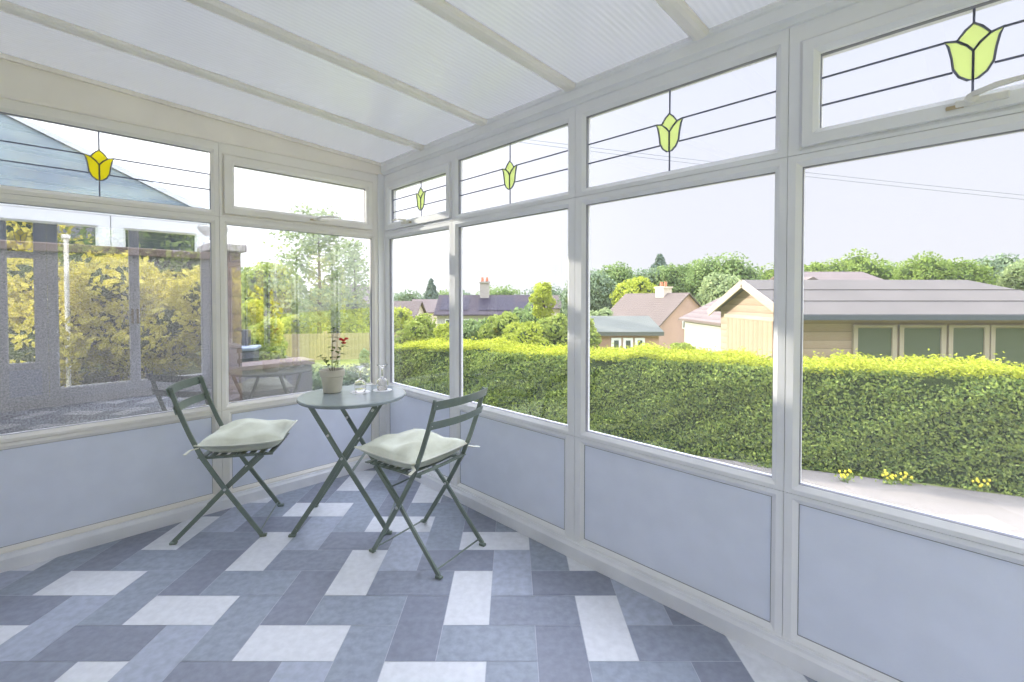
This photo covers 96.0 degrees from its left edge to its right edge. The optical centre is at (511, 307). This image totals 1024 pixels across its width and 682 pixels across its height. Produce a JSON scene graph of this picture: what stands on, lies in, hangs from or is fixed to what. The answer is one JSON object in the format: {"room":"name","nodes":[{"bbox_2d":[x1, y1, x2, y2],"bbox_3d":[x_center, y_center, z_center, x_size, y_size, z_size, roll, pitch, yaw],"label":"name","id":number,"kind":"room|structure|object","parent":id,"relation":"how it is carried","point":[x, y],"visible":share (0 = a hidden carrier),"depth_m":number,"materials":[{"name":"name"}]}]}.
{"room":"sunroom","nodes":[
{"label":"sunroom","id":0,"kind":"room"},
{"bbox_2d":[0,0,778,162],"bbox_3d":[-0.274,-1.154,1.212,4.800,0.167,2.640,1,2,45],"label":"ceiling","id":1,"kind":"structure","parent":0,"point":[380,81],"depth_m":2.09,"materials":[{"name":"plastic"}]},
{"bbox_2d":[380,0,863,175],"bbox_3d":[0.615,-1.073,2.102,0.128,0.102,4.720,-1,2,-45],"label":"trim","id":2,"kind":"structure","parent":1,"relation":"attached to","point":[780,15],"depth_m":2.05,"materials":[{"name":"plastic"}]},
{"bbox_2d":[0,467,816,681],"bbox_3d":[-0.270,1.564,1.270,4.660,0.481,2.490,1,2,45],"label":"floor","id":3,"kind":"structure","parent":0,"point":[226,602],"depth_m":1.99,"materials":[{"name":"grey tile"}]},
{"bbox_2d":[165,376,288,544],"bbox_3d":[-1.670,0.862,2.744,0.554,0.865,0.421,0,1,-13],"label":"folding chair","id":4,"kind":"object","parent":3,"relation":"on","point":[177,408],"visible":0.64,"depth_m":2.60,"materials":[{"name":"green metal"}]},
{"bbox_2d":[183,418,297,454],"bbox_3d":[-1.586,0.750,2.763,0.481,0.140,0.515,0,1,-15],"label":"seat cushion","id":5,"kind":"object","parent":4,"relation":"on","point":[247,434],"visible":1,"depth_m":2.62,"materials":[{"name":"white fabric"}]},
{"bbox_2d":[288,385,405,536],"bbox_3d":[-0.978,0.914,2.845,0.632,0.757,0.632,0,1,-5],"label":"bistro table","id":6,"kind":"object","parent":3,"relation":"on","point":[316,399],"visible":0.86,"depth_m":2.63,"materials":[{"name":"metal"}]},
{"bbox_2d":[318,327,347,393],"bbox_3d":[-1.128,0.329,2.902,0.151,0.409,0.157,1,2,45],"label":"potted plant","id":7,"kind":"object","parent":6,"relation":"on","point":[331,378],"visible":1,"depth_m":2.86,"materials":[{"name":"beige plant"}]},
{"bbox_2d":[350,390,369,393],"bbox_3d":[-0.955,0.533,2.904,0.121,0.002,0.121,0,1,0],"label":"doily","id":8,"kind":"object","parent":6,"relation":"on","point":[366,391],"visible":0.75,"depth_m":2.88,"materials":[{"name":"white fabric"}]},
{"bbox_2d":[354,366,365,392],"bbox_3d":[-0.955,0.452,2.903,0.073,0.160,0.073,0,1,21],"label":"wine glass","id":9,"kind":"object","parent":8,"relation":"on","point":[360,384],"visible":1,"depth_m":2.88,"materials":[{"name":"clear glass"}]},
{"bbox_2d":[354,379,365,392],"bbox_3d":[-0.955,0.492,2.903,0.073,0.081,0.073,0,1,0],"label":"bowl","id":10,"kind":"object","parent":9,"relation":"attached to","point":[359,385],"depth_m":2.88,"materials":[{"name":"clear glass"}]},
{"bbox_2d":[373,388,391,391],"bbox_3d":[-0.834,0.532,2.968,0.121,0.002,0.121,0,1,0],"label":"doily","id":11,"kind":"object","parent":6,"relation":"on","point":[388,389],"visible":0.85,"depth_m":2.94,"materials":[{"name":"white fabric"}]},
{"bbox_2d":[376,364,387,390],"bbox_3d":[-0.834,0.451,2.967,0.073,0.160,0.073,0,1,21],"label":"wine glass","id":12,"kind":"object","parent":11,"relation":"on","point":[382,383],"visible":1,"depth_m":2.94,"materials":[{"name":"clear glass"}]},
{"bbox_2d":[376,377,387,390],"bbox_3d":[-0.834,0.490,2.967,0.073,0.081,0.073,0,1,0],"label":"bowl","id":13,"kind":"object","parent":12,"relation":"attached to","point":[382,383],"depth_m":2.94,"materials":[{"name":"clear glass"}]},
{"bbox_2d":[365,387,487,579],"bbox_3d":[-0.450,0.867,2.485,0.554,0.865,0.421,1,1,33],"label":"folding chair","id":14,"kind":"object","parent":3,"relation":"on","point":[436,405],"visible":0.74,"depth_m":2.38,"materials":[{"name":"green metal"}]},
{"bbox_2d":[354,428,479,475],"bbox_3d":[-0.530,0.758,2.537,0.491,0.133,0.524,1,1,35],"label":"seat cushion","id":15,"kind":"object","parent":14,"relation":"on","point":[402,449],"visible":0.94,"depth_m":2.45,"materials":[{"name":"white fabric"}]},
{"bbox_3d":[-1.956,0.293,2.889,0.090,3.000,2.510,1,2,45],"label":"wall","id":16,"kind":"structure","parent":0,"visible":0},
{"bbox_2d":[0,97,222,553],"bbox_3d":[-2.274,0.092,2.546,1.140,2.245,0.061,-1,2,-45],"label":"window","id":17,"kind":"structure","parent":16,"relation":"in","point":[58,482],"depth_m":2.55,"materials":[{"name":"plastic"}]},
{"bbox_2d":[0,53,381,174],"bbox_3d":[-1.923,-1.153,2.869,0.124,0.231,2.450,1,2,45],"label":"trim","id":18,"kind":"structure","parent":16,"relation":"attached to","point":[21,80],"depth_m":2.62,"materials":[{"name":"beige plastic"}]},
{"bbox_2d":[0,457,383,572],"bbox_3d":[-1.903,1.251,2.896,2.450,0.084,0.042,-1,2,-45],"label":"baseboard","id":19,"kind":"structure","parent":16,"relation":"attached to","point":[23,557],"depth_m":2.67,"materials":[{"name":"white plastic"}]},
{"bbox_2d":[218,143,378,495],"bbox_3d":[-1.459,0.077,3.315,0.124,2.245,1.096,1,2,45],"label":"window","id":20,"kind":"structure","parent":16,"relation":"in","point":[306,449],"depth_m":3.25,"materials":[{"name":"plastic"}]},
{"bbox_3d":[0.636,1.515,2.175,4.740,0.585,0.068,1,2,45],"label":"wall","id":21,"kind":"structure","parent":0,"visible":0},
{"bbox_2d":[377,174,393,436],"bbox_3d":[-1.036,0.023,3.765,0.142,2.335,0.064,-1,2,-45],"label":"trim","id":22,"kind":"structure","parent":21,"relation":"attached to","point":[380,178],"depth_m":3.71,"materials":[{"name":"plastic"}]},
{"bbox_2d":[384,151,452,483],"bbox_3d":[-0.721,0.074,3.421,0.897,2.245,0.124,1,2,45],"label":"window","id":23,"kind":"structure","parent":21,"relation":"in","point":[413,410],"depth_m":3.45,"materials":[{"name":"plastic"}]},
{"bbox_2d":[452,106,575,540],"bbox_3d":[-0.019,0.087,2.764,1.026,2.245,0.061,1,2,45],"label":"window","id":24,"kind":"structure","parent":21,"relation":"in","point":[523,464],"depth_m":2.71,"materials":[{"name":"plastic"}]},
{"bbox_2d":[388,464,876,681],"bbox_3d":[0.596,1.266,2.129,4.620,0.084,0.042,1,2,45],"label":"baseboard","id":25,"kind":"structure","parent":21,"relation":"attached to","point":[810,664],"depth_m":2.00,"materials":[{"name":"white plastic"}]},
{"bbox_2d":[574,28,789,636],"bbox_3d":[0.686,0.102,2.059,0.964,2.245,0.060,1,2,45],"label":"window","id":26,"kind":"structure","parent":21,"relation":"in","point":[712,531],"depth_m":1.97,"materials":[{"name":"plastic"}]},
{"bbox_2d":[782,0,1023,681],"bbox_3d":[1.337,0.115,1.363,0.938,2.245,0.124,1,2,45],"label":"window","id":27,"kind":"structure","parent":21,"relation":"in","point":[881,591],"depth_m":1.50,"materials":[{"name":"plastic"}]},
{"label":"outside","id":28,"kind":"structure","parent":0,"visible":0},
{"bbox_2d":[312,323,1023,496],"bbox_3d":[0.000,2.775,54.066,180.000,4.000,152.000,0,1,0],"label":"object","id":29,"kind":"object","parent":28,"point":[319,363],"depth_m":12.64,"materials":[{"name":"green plant"}]},
{"bbox_2d":[0,114,209,250],"bbox_3d":[-7.254,-0.451,4.283,6.596,4.432,5.725,-1,2,-45],"label":"conservatory","id":30,"kind":"object","parent":29,"relation":"on","point":[17,222],"visible":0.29,"depth_m":4.20,"materials":[{"name":"plastic"}]},
{"bbox_2d":[0,240,211,433],"bbox_3d":[-4.306,0.704,1.940,5.220,2.215,0.200,-1,2,-45],"label":"window pane","id":31,"kind":"structure","parent":29,"relation":"on","point":[89,333],"depth_m":3.22,"materials":[{"name":"clear glass"}]},
{"bbox_2d":[197,242,246,401],"bbox_3d":[-2.447,0.627,3.911,0.440,2.291,0.270,1,2,45],"label":"gate pier","id":32,"kind":"structure","parent":29,"relation":"on","point":[234,251],"depth_m":3.81,"materials":[{"name":"brick"}]},
{"bbox_2d":[197,224,228,244],"bbox_3d":[-2.482,-0.595,3.837,0.230,0.155,0.230,-1,2,-45],"label":"stone urn","id":33,"kind":"object","parent":32,"relation":"on","point":[204,229],"visible":0.4,"depth_m":3.75,"materials":[{"name":"white stone"}]},
{"bbox_2d":[242,330,260,361],"bbox_3d":[-4.384,1.039,7.522,0.460,1.323,0.460,0,1,-17],"label":"storage bin","id":34,"kind":"object","parent":29,"relation":"on","point":[250,352],"visible":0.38,"depth_m":7.50,"materials":[{"name":"grey plastic"}]},
{"bbox_2d":[241,299,270,329],"bbox_3d":[-7.149,0.684,12.530,1.083,1.839,1.181,1,2,45],"label":"shrub","id":35,"kind":"object","parent":29,"relation":"on","point":[250,315],"visible":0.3,"depth_m":12.38,"materials":[{"name":"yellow plant"}]},
{"bbox_2d":[248,317,287,360],"bbox_3d":[-5.157,0.940,9.494,1.002,1.448,1.170,-1,1,-26],"label":"leafy shrub","id":36,"kind":"object","parent":29,"relation":"on","point":[266,333],"visible":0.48,"depth_m":9.37,"materials":[{"name":"green plant"}]},
{"bbox_2d":[241,261,305,319],"bbox_3d":[-10.501,-0.031,20.107,2.816,4.011,2.867,-1,2,-44],"label":"broad tree","id":37,"kind":"object","parent":29,"relation":"on","point":[251,286],"visible":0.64,"depth_m":19.22,"materials":[{"name":"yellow plant"}]},
{"bbox_2d":[242,357,314,400],"bbox_3d":[-3.293,1.226,5.985,0.450,1.010,1.319,1,2,44],"label":"raised bed","id":38,"kind":"object","parent":29,"relation":"on","point":[274,377],"visible":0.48,"depth_m":6.00,"materials":[{"name":"brick"}]},
{"bbox_2d":[273,314,316,333],"bbox_3d":[-7.530,0.948,15.508,1.999,1.452,2.148,0,1,0],"label":"shrub","id":39,"kind":"object","parent":29,"relation":"on","point":[290,324],"visible":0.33,"depth_m":15.18,"materials":[{"name":"green plant"}]},
{"bbox_2d":[247,203,368,333],"bbox_3d":[-6.341,-0.865,14.731,3.369,4.846,3.534,0,1,11],"label":"feathery tree","id":40,"kind":"object","parent":29,"relation":"on","point":[320,316],"visible":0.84,"depth_m":14.71,"materials":[{"name":"green plant"}]},
{"bbox_2d":[299,281,349,317],"bbox_3d":[-11.157,0.560,26.941,4.666,4.382,4.176,0,1,0],"label":"shrub","id":41,"kind":"object","parent":29,"relation":"on","point":[333,281],"visible":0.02,"depth_m":26.32,"materials":[{"name":"green plant"}]},
{"bbox_2d":[312,363,369,390],"bbox_3d":[-2.935,1.345,7.616,1.582,0.856,1.560,0,1,0],"label":"shrub","id":42,"kind":"object","parent":29,"relation":"on","point":[351,375],"visible":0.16,"depth_m":7.48,"materials":[{"name":"green plant"}]},
{"bbox_2d":[279,332,403,361],"bbox_3d":[-4.788,1.145,13.614,4.162,0.868,0.120,0,1,-13],"label":"fence","id":43,"kind":"object","parent":29,"relation":"on","point":[311,346],"visible":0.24,"depth_m":13.41,"materials":[{"name":"beige wood"}]},
{"bbox_2d":[315,284,369,332],"bbox_3d":[-13.595,0.790,37.473,4.285,5.230,6.600,0,1,-20],"label":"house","id":44,"kind":"structure","parent":29,"relation":"on","point":[366,298],"depth_m":36.55,"materials":[{"name":"white"}]},
{"bbox_2d":[316,295,369,332],"bbox_3d":[-6.409,0.663,17.441,2.507,2.241,2.451,0,1,0],"label":"shrub","id":45,"kind":"object","parent":29,"relation":"on","point":[358,324],"visible":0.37,"depth_m":16.97,"materials":[{"name":"green plant"}]},
{"bbox_2d":[322,239,369,329],"bbox_3d":[-5.994,-0.464,17.428,2.077,4.326,1.994,0,1,0],"label":"feathery tree","id":46,"kind":"object","parent":29,"relation":"on","point":[361,293],"visible":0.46,"depth_m":17.34,"materials":[{"name":"green plant"}]},
{"bbox_2d":[358,348,369,367],"bbox_3d":[-3.715,1.316,11.528,0.304,0.614,0.324,1,1,35],"label":"bush","id":47,"kind":"object","parent":29,"relation":"on","point":[363,359],"visible":0.94,"depth_m":11.47,"materials":[{"name":"green plant"}]},
{"bbox_2d":[368,306,413,332],"bbox_3d":[-5.034,0.909,18.997,2.292,2.037,2.499,0,1,0],"label":"shrub","id":48,"kind":"object","parent":29,"relation":"on","point":[402,315],"visible":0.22,"depth_m":18.69,"materials":[{"name":"green plant"}]},
{"bbox_2d":[394,288,423,300],"bbox_3d":[-18.805,0.493,80.167,9.945,7.542,9.973,0,1,0],"label":"tree","id":49,"kind":"object","parent":29,"relation":"on","point":[397,297],"visible":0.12,"depth_m":78.84,"materials":[{"name":"green plant"}]},
{"bbox_2d":[394,301,426,319],"bbox_3d":[-12.198,2.191,53.054,3.744,5.808,6.600,0,1,0],"label":"house","id":50,"kind":"structure","parent":29,"relation":"on","point":[417,307],"depth_m":52.21,"materials":[{"name":"tile"}]},
{"bbox_2d":[394,313,436,345],"bbox_3d":[-2.592,0.871,13.037,1.299,1.443,1.314,1,2,42],"label":"bush","id":51,"kind":"object","parent":29,"relation":"on","point":[421,328],"visible":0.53,"depth_m":12.76,"materials":[{"name":"green plant"}]},
{"bbox_2d":[412,299,437,325],"bbox_3d":[-9.887,1.899,63.050,7.365,5.994,6.600,0,1,0],"label":"house","id":52,"kind":"structure","parent":29,"relation":"on","point":[429,304],"depth_m":61.37,"materials":[{"name":"white paint"}]},
{"bbox_2d":[422,278,438,298],"bbox_3d":[-12.243,-0.043,70.121,6.821,8.996,7.170,0,1,-10],"label":"conifer","id":53,"kind":"object","parent":29,"relation":"on","point":[431,292],"visible":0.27,"depth_m":69.49,"materials":[{"name":"green plant"}]},
{"bbox_2d":[422,289,448,296],"bbox_3d":[-12.610,0.382,88.232,10.391,7.625,10.559,0,1,0],"label":"tree","id":54,"kind":"object","parent":29,"relation":"on","point":[442,292],"visible":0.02,"depth_m":86.73,"materials":[{"name":"green plant"}]},
{"bbox_2d":[432,321,463,341],"bbox_3d":[-1.702,0.968,12.005,0.879,1.290,0.821,0,1,0],"label":"bush","id":55,"kind":"object","parent":29,"relation":"on","point":[442,331],"visible":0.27,"depth_m":11.91,"materials":[{"name":"green plant"}]},
{"bbox_2d":[463,317,488,341],"bbox_3d":[-1.106,0.986,16.010,1.468,1.306,1.351,0,1,23],"label":"bush","id":56,"kind":"object","parent":29,"relation":"on","point":[472,326],"visible":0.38,"depth_m":15.73,"materials":[{"name":"green plant"}]},
{"bbox_2d":[433,277,542,327],"bbox_3d":[-2.147,0.843,48.276,10.943,7.894,7.100,0,1,0],"label":"house","id":57,"kind":"structure","parent":29,"relation":"on","point":[483,305],"depth_m":46.35,"materials":[{"name":"stone"}]},
{"bbox_2d":[477,311,519,347],"bbox_3d":[-0.376,0.854,15.040,1.576,1.490,1.391,0,1,0],"label":"bush","id":58,"kind":"object","parent":29,"relation":"on","point":[495,326],"visible":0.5,"depth_m":14.76,"materials":[{"name":"green plant"}]},
{"bbox_2d":[472,284,525,294],"bbox_3d":[-2.165,0.248,80.336,11.729,8.526,11.963,0,1,0],"label":"tree","id":59,"kind":"object","parent":29,"relation":"on","point":[504,291],"visible":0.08,"depth_m":78.87,"materials":[{"name":"green plant"}]},
{"bbox_2d":[500,320,550,347],"bbox_3d":[0.312,0.984,11.993,1.438,1.316,1.316,0,1,0],"label":"bush","id":60,"kind":"object","parent":29,"relation":"on","point":[529,334],"visible":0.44,"depth_m":11.79,"materials":[{"name":"green plant"}]},
{"bbox_2d":[509,302,546,325],"bbox_3d":[0.837,1.118,24.011,3.279,2.977,3.136,0,1,0],"label":"bush","id":61,"kind":"object","parent":29,"relation":"on","point":[527,316],"visible":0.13,"depth_m":23.71,"materials":[{"name":"green plant"}]},
{"bbox_2d":[528,281,556,318],"bbox_3d":[1.101,0.313,15.981,0.955,2.444,0.890,1,1,33],"label":"tree","id":62,"kind":"object","parent":29,"relation":"on","point":[539,308],"visible":0.98,"depth_m":15.83,"materials":[{"name":"green plant"}]},
{"bbox_2d":[518,284,567,319],"bbox_3d":[5.990,0.322,80.163,11.414,8.805,11.474,0,1,0],"label":"tree","id":63,"kind":"object","parent":29,"relation":"on","point":[553,291],"visible":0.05,"depth_m":78.92,"materials":[{"name":"green plant"}]},
{"bbox_2d":[536,313,567,346],"bbox_3d":[1.202,0.900,14.057,1.354,1.464,1.428,0,1,0],"label":"bush","id":64,"kind":"object","parent":29,"relation":"on","point":[554,328],"visible":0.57,"depth_m":13.64,"materials":[{"name":"green plant"}]},
{"bbox_2d":[545,295,561,317],"bbox_3d":[2.957,1.582,65.044,7.589,6.548,6.600,0,1,0],"label":"house","id":65,"kind":"structure","parent":29,"relation":"on","point":[556,309],"depth_m":62.15,"materials":[{"name":"tile"}]},
{"bbox_2d":[564,318,601,348],"bbox_3d":[2.045,0.906,13.992,1.294,1.336,1.274,0,1,0],"label":"bush","id":66,"kind":"object","parent":29,"relation":"on","point":[595,340],"visible":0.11,"depth_m":13.70,"materials":[{"name":"green plant"}]},
{"bbox_2d":[557,267,616,318],"bbox_3d":[10.096,-0.225,60.139,7.983,9.780,8.057,0,1,21],"label":"tree","id":67,"kind":"object","parent":29,"relation":"on","point":[600,287],"visible":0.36,"depth_m":57.55,"materials":[{"name":"green plant"}]},
{"bbox_2d":[590,307,613,315],"bbox_3d":[5.749,1.550,30.086,2.579,3.120,2.673,0,1,0],"label":"bush","id":68,"kind":"object","parent":29,"relation":"on","point":[602,312],"visible":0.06,"depth_m":29.79,"materials":[{"name":"green plant"}]},
{"bbox_2d":[598,261,637,291],"bbox_3d":[14.813,-1.075,66.076,7.660,11.242,7.616,-1,1,-29],"label":"tree","id":69,"kind":"object","parent":29,"relation":"on","point":[618,274],"visible":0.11,"depth_m":64.28,"materials":[{"name":"green plant"}]},
{"bbox_2d":[590,316,663,353],"bbox_3d":[3.555,1.467,15.582,2.124,2.347,3.140,0,1,0],"label":"garden shed","id":70,"kind":"object","parent":29,"relation":"on","point":[623,331],"visible":0.4,"depth_m":14.12,"materials":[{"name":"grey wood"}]},
{"bbox_2d":[609,276,657,306],"bbox_3d":[14.760,0.462,55.045,6.044,8.603,5.988,1,2,41],"label":"tree","id":71,"kind":"object","parent":29,"relation":"on","point":[639,284],"visible":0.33,"depth_m":53.88,"materials":[{"name":"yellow plant"}]},
{"bbox_2d":[630,267,660,286],"bbox_3d":[20.716,-0.808,69.938,7.201,10.551,6.781,0,1,-6],"label":"tree","id":72,"kind":"object","parent":29,"relation":"on","point":[649,274],"visible":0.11,"depth_m":68.39,"materials":[{"name":"green plant"}]},
{"bbox_2d":[611,282,701,349],"bbox_3d":[13.642,1.141,44.233,6.490,7.057,9.400,0,1,-21],"label":"house","id":73,"kind":"structure","parent":29,"relation":"on","point":[664,307],"depth_m":40.61,"materials":[{"name":"tile"}]},
{"bbox_2d":[651,253,667,271],"bbox_3d":[23.883,-2.239,74.830,13.311,13.198,13.763,0,1,0],"label":"conifer","id":74,"kind":"object","parent":29,"relation":"on","point":[659,260],"visible":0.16,"depth_m":74.37,"materials":[{"name":"green plant"}]},
{"bbox_2d":[650,263,683,292],"bbox_3d":[23.546,-0.985,68.035,7.563,10.981,7.128,0,1,0],"label":"tree","id":75,"kind":"object","parent":29,"relation":"on","point":[667,274],"visible":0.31,"depth_m":65.94,"materials":[{"name":"green plant"}]},
{"bbox_2d":[670,342,695,349],"bbox_3d":[6.296,1.515,17.033,0.931,0.459,0.911,0,1,0],"label":"bush","id":76,"kind":"object","parent":29,"relation":"on","point":[681,345],"visible":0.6,"depth_m":16.85,"materials":[{"name":"green plant"}]},
{"bbox_2d":[672,259,704,296],"bbox_3d":[25.913,-1.200,65.754,7.303,11.503,7.276,-1,1,-39],"label":"tree","id":77,"kind":"object","parent":29,"relation":"on","point":[679,281],"visible":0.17,"depth_m":64.72,"materials":[{"name":"green plant"}]},
{"bbox_2d":[394,334,1023,497],"bbox_3d":[3.784,1.091,5.136,12.235,1.358,1.191,0,1,23],"label":"hedge","id":78,"kind":"object","parent":29,"relation":"on","point":[949,423],"visible":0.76,"depth_m":5.08,"materials":[{"name":"green plant"}]},
{"bbox_2d":[695,272,739,305],"bbox_3d":[23.135,0.514,49.845,6.795,8.706,6.618,0,1,15],"label":"tree","id":79,"kind":"object","parent":29,"relation":"on","point":[715,288],"visible":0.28,"depth_m":49.12,"materials":[{"name":"green plant"}]},
{"bbox_2d":[679,251,764,297],"bbox_3d":[27.341,-1.222,60.017,9.588,11.783,10.346,1,2,42],"label":"tree","id":80,"kind":"object","parent":29,"relation":"on","point":[731,266],"visible":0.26,"depth_m":58.49,"materials":[{"name":"green plant"}]},
{"bbox_2d":[678,277,818,350],"bbox_3d":[13.200,1.056,22.826,8.100,4.881,5.100,0,1,0],"label":"house","id":81,"kind":"structure","parent":29,"relation":"on","point":[703,330],"depth_m":22.77,"materials":[{"name":"white paint"}]},
{"bbox_2d":[754,263,773,279],"bbox_3d":[36.117,-0.913,66.069,9.646,10.925,10.383,1,1,38],"label":"tree","id":82,"kind":"object","parent":29,"relation":"on","point":[769,273],"visible":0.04,"depth_m":65.14,"materials":[{"name":"green plant"}]},
{"bbox_2d":[804,261,832,271],"bbox_3d":[38.525,-0.654,59.881,5.154,10.641,5.268,1,2,41],"label":"tree","id":83,"kind":"object","parent":29,"relation":"on","point":[812,267],"visible":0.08,"depth_m":58.57,"materials":[{"name":"green plant"}]},
{"bbox_2d":[769,272,883,279],"bbox_3d":[21.764,0.603,32.518,5.727,6.200,5.400,0,1,0],"label":"house","id":84,"kind":"structure","parent":29,"relation":"on","point":[819,275],"depth_m":31.50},
{"bbox_2d":[817,248,902,279],"bbox_3d":[44.058,-1.505,60.216,10.688,12.343,10.637,0,1,0],"label":"tree","id":85,"kind":"object","parent":29,"relation":"on","point":[860,263],"visible":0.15,"depth_m":57.64,"materials":[{"name":"green plant"}]},
{"bbox_2d":[698,456,1023,535],"bbox_3d":[3.540,1.837,1.409,9.699,0.070,6.127,0,1,23],"label":"path","id":86,"kind":"structure","parent":29,"relation":"on","point":[1001,512],"depth_m":4.21,"materials":[{"name":"grey concrete"}]},
{"bbox_2d":[831,469,862,482],"bbox_3d":[3.305,1.682,4.584,0.266,0.152,0.146,0,1,0],"label":"clump","id":87,"kind":"object","parent":86,"relation":"on","point":[847,475],"visible":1,"depth_m":4.58,"materials":[{"name":"yellow plant"}]},
{"bbox_2d":[874,469,903,484],"bbox_3d":[3.711,1.677,4.541,0.272,0.142,0.090,0,1,0],"label":"clump","id":88,"kind":"object","parent":86,"relation":"on","point":[889,481],"visible":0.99,"depth_m":4.53,"materials":[{"name":"yellow plant"}]},
{"bbox_2d":[891,471,926,485],"bbox_3d":[3.877,1.678,4.518,0.331,0.147,0.092,0,1,0],"label":"clump","id":89,"kind":"object","parent":86,"relation":"on","point":[902,482],"visible":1,"depth_m":4.51,"materials":[{"name":"yellow plant"}]},
{"bbox_2d":[962,477,990,492],"bbox_3d":[4.393,1.681,4.371,0.271,0.137,0.102,0,1,0],"label":"clump","id":90,"kind":"object","parent":86,"relation":"on","point":[976,486],"visible":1,"depth_m":4.37,"materials":[{"name":"yellow plant"}]},
{"bbox_2d":[707,280,1023,369],"bbox_3d":[8.669,0.908,10.561,6.865,3.065,3.662,0,1,0],"label":"outbuilding","id":91,"kind":"structure","parent":29,"relation":"on","point":[894,318],"depth_m":9.02,"materials":[{"name":"wood"}]},
{"bbox_2d":[880,259,901,271],"bbox_3d":[55.832,-1.408,70.056,8.797,11.753,9.420,0,1,-10],"label":"tree","id":92,"kind":"object","parent":29,"relation":"on","point":[890,262],"visible":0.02,"depth_m":68.47,"materials":[{"name":"green plant"}]},
{"bbox_2d":[891,251,962,279],"bbox_3d":[54.915,-1.489,62.009,7.515,12.231,7.777,0,1,-4],"label":"tree","id":93,"kind":"object","parent":29,"relation":"on","point":[925,268],"visible":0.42,"depth_m":60.13,"materials":[{"name":"green plant"}]},
{"bbox_2d":[936,257,999,284],"bbox_3d":[59.533,-1.060,62.091,8.722,11.372,8.502,0,1,-6],"label":"tree","id":94,"kind":"object","parent":29,"relation":"on","point":[972,272],"visible":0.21,"depth_m":59.42,"materials":[{"name":"green plant"}]},
{"bbox_2d":[972,252,1019,285],"bbox_3d":[69.787,-1.648,65.851,7.944,12.397,7.626,0,1,-8],"label":"tree","id":95,"kind":"object","parent":29,"relation":"on","point":[1000,263],"visible":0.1,"depth_m":65.19,"materials":[{"name":"green plant"}]},
{"bbox_2d":[996,258,1023,290],"bbox_3d":[68.632,-1.032,61.907,5.406,11.316,5.350,-1,2,-44],"label":"tree","id":96,"kind":"object","parent":29,"relation":"on","point":[1013,276],"visible":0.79,"depth_m":61.46,"materials":[{"name":"green plant"}]},
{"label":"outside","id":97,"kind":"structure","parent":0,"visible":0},
{"bbox_2d":[528,139,1019,194],"bbox_3d":[7.505,-3.777,12.427,19.624,2.512,0.012,0,1,3],"label":"wire","id":98,"kind":"object","parent":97,"point":[528,139],"visible":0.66,"depth_m":12.37,"materials":[{"name":"grey metal"}]},
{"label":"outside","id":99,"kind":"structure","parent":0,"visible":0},
{"bbox_2d":[520,142,1023,199],"bbox_3d":[7.507,-3.669,12.429,19.628,2.528,0.012,0,1,3],"label":"wire","id":100,"kind":"object","parent":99,"point":[520,142],"visible":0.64,"depth_m":12.36,"materials":[{"name":"grey metal"}]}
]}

